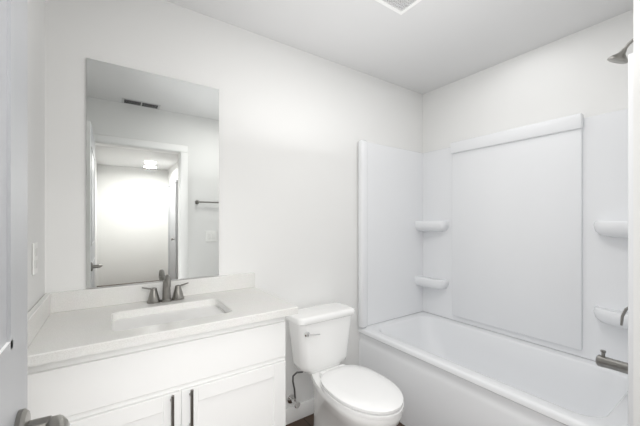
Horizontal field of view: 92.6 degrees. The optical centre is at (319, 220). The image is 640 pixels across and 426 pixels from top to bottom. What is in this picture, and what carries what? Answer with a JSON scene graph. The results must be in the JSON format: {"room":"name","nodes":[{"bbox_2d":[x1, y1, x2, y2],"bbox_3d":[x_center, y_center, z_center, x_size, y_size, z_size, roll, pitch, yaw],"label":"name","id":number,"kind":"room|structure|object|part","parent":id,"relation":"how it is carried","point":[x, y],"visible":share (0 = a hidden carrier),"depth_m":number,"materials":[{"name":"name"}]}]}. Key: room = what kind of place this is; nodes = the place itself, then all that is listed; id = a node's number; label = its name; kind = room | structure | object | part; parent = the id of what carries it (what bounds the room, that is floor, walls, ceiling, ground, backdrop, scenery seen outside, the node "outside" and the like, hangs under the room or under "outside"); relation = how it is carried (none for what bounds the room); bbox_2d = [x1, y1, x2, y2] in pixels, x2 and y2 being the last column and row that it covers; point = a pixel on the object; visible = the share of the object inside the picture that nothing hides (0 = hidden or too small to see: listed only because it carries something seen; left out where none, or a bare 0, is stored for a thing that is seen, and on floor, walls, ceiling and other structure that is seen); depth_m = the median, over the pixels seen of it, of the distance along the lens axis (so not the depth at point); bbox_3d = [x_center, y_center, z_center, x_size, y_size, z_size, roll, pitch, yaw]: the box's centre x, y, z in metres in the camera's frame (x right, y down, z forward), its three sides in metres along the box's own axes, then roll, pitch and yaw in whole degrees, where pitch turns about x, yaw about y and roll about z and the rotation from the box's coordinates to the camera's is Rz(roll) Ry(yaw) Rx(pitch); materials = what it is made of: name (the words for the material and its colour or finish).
{"room":"bathroom","nodes":[
{"label":"bathroom","id":0,"kind":"room"},
{"bbox_2d":[27,0,44,312],"bbox_3d":[0.624,0.085,-1.420,0.100,2.440,6.550,0,0,-34],"label":"wall","id":1,"kind":"structure","parent":0,"point":[35,130],"depth_m":1.15,"materials":[{"name":"white paint"}]},
{"bbox_2d":[32,242,37,274],"bbox_3d":[-1.047,0.138,1.126,0.007,0.115,0.070,0,0,-34],"label":"electrical outlet plate","id":2,"kind":"object","parent":1,"relation":"attached to","point":[34,258],"visible":1,"depth_m":1.11,"materials":[{"name":"white plastic"}]},
{"bbox_2d":[45,0,422,407],"bbox_3d":[-0.157,0.085,2.072,2.745,2.440,0.100,0,0,-34],"label":"wall","id":3,"kind":"structure","parent":0,"point":[296,125],"depth_m":1.86,"materials":[{"name":"white paint"}]},
{"bbox_2d":[86,58,218,287],"bbox_3d":[-0.815,-0.217,1.556,0.593,1.045,0.006,0,0,-34],"label":"mirror","id":4,"kind":"object","parent":3,"relation":"attached to","point":[152,177],"visible":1,"depth_m":1.52,"materials":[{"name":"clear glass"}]},
{"bbox_2d":[286,398,313,424],"bbox_3d":[-0.074,1.255,2.061,0.866,0.100,0.013,0,0,-34],"label":"baseboard","id":5,"kind":"structure","parent":3,"relation":"attached to","point":[303,410],"depth_m":2.00,"materials":[{"name":"white paint"}]},
{"bbox_2d":[286,413,404,425],"bbox_3d":[1.716,1.355,-0.675,2.745,0.100,6.750,0,0,-34],"label":"floor","id":6,"kind":"structure","parent":0,"point":[307,420],"depth_m":1.98,"materials":[{"name":"brown wood"}]},
{"bbox_2d":[27,272,297,425],"bbox_3d":[-0.636,0.782,1.356,0.943,1.046,0.538,0,0,-34],"label":"bathroom vanity","id":7,"kind":"object","parent":6,"relation":"on","point":[202,351],"visible":1,"depth_m":1.20,"materials":[{"name":"white paint"}]},
{"bbox_2d":[27,286,297,370],"bbox_3d":[-0.639,0.411,1.360,0.943,0.032,0.528,0,0,-34],"label":"countertop","id":8,"kind":"structure","parent":7,"relation":"on","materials":[{"name":"stone"}]},
{"bbox_2d":[141,274,188,303],"bbox_3d":[-0.747,0.327,1.494,0.210,0.136,0.117,0,0,-34],"label":"faucet","id":9,"kind":"object","parent":8,"relation":"on","point":[168,291],"depth_m":1.51,"materials":[{"name":"silver metal"}]},
{"bbox_2d":[285,302,403,425],"bbox_3d":[0.141,0.934,1.745,0.428,0.742,0.773,0,0,-34],"label":"toilet","id":10,"kind":"object","parent":6,"relation":"on","point":[350,395],"visible":1,"depth_m":1.77,"materials":[{"name":"white ceramic"}]},
{"bbox_3d":[-0.044,0.660,1.786,0.092,0.032,0.027,0,0,-34],"label":"lever","id":11,"kind":"part","parent":10,"relation":"part of","materials":[{"name":"silver metal"}]},
{"bbox_3d":[0.215,0.892,1.637,0.350,0.050,0.511,0,0,-34],"label":"seat","id":12,"kind":"part","parent":10,"relation":"part of","materials":[{"name":"white plastic"}]},
{"bbox_2d":[358,39,632,425],"bbox_3d":[1.018,0.239,1.913,0.778,2.132,1.482,0,0,-34],"label":"bathtub","id":13,"kind":"object","parent":6,"relation":"on","point":[495,279],"visible":0.98,"depth_m":1.99,"materials":[{"name":"white plastic"}]},
{"bbox_2d":[165,0,632,94],"bbox_3d":[1.716,-1.185,-0.675,2.745,0.100,6.750,0,0,-34],"label":"ceiling","id":14,"kind":"structure","parent":0,"point":[422,47],"depth_m":1.80,"materials":[{"name":"white paint"}]},
{"bbox_2d":[375,0,421,14],"bbox_3d":[0.399,-1.128,1.440,0.330,0.014,0.330,0,0,-34],"label":"fan","id":15,"kind":"object","parent":14,"relation":"attached to","point":[400,7],"visible":1,"depth_m":1.59,"materials":[{"name":"white paint"}]},
{"bbox_2d":[423,9,632,152],"bbox_3d":[1.382,0.085,2.162,0.100,2.440,1.485,0,0,-34],"label":"wall","id":16,"kind":"structure","parent":0,"point":[575,73],"depth_m":2.00,"materials":[{"name":"white paint"}]},
{"bbox_2d":[633,0,639,425],"bbox_3d":[1.580,0.085,1.153,0.910,2.440,0.405,0,0,-34],"label":"wall","id":17,"kind":"structure","parent":0,"point":[636,212],"depth_m":1.06,"materials":[{"name":"white paint"}]},
{"bbox_3d":[0.921,0.085,0.531,0.880,2.440,0.120,0,0,-34],"label":"wall","id":18,"kind":"structure","parent":0,"visible":0},
{"bbox_2d":[0,0,26,425],"bbox_3d":[-0.321,0.288,0.222,0.043,2.010,0.760,0,0,-34],"label":"door","id":19,"kind":"structure","parent":18,"relation":"in","point":[13,207],"depth_m":0.47,"materials":[{"name":"grey paint"}]},
{"bbox_2d":[14,408,69,425],"bbox_3d":[-0.471,0.337,0.442,0.171,0.066,0.153,0,0,-34],"label":"door handle","id":20,"kind":"object","parent":19,"relation":"attached to","point":[23,417],"depth_m":0.49,"materials":[{"name":"silver metal"}]}
]}

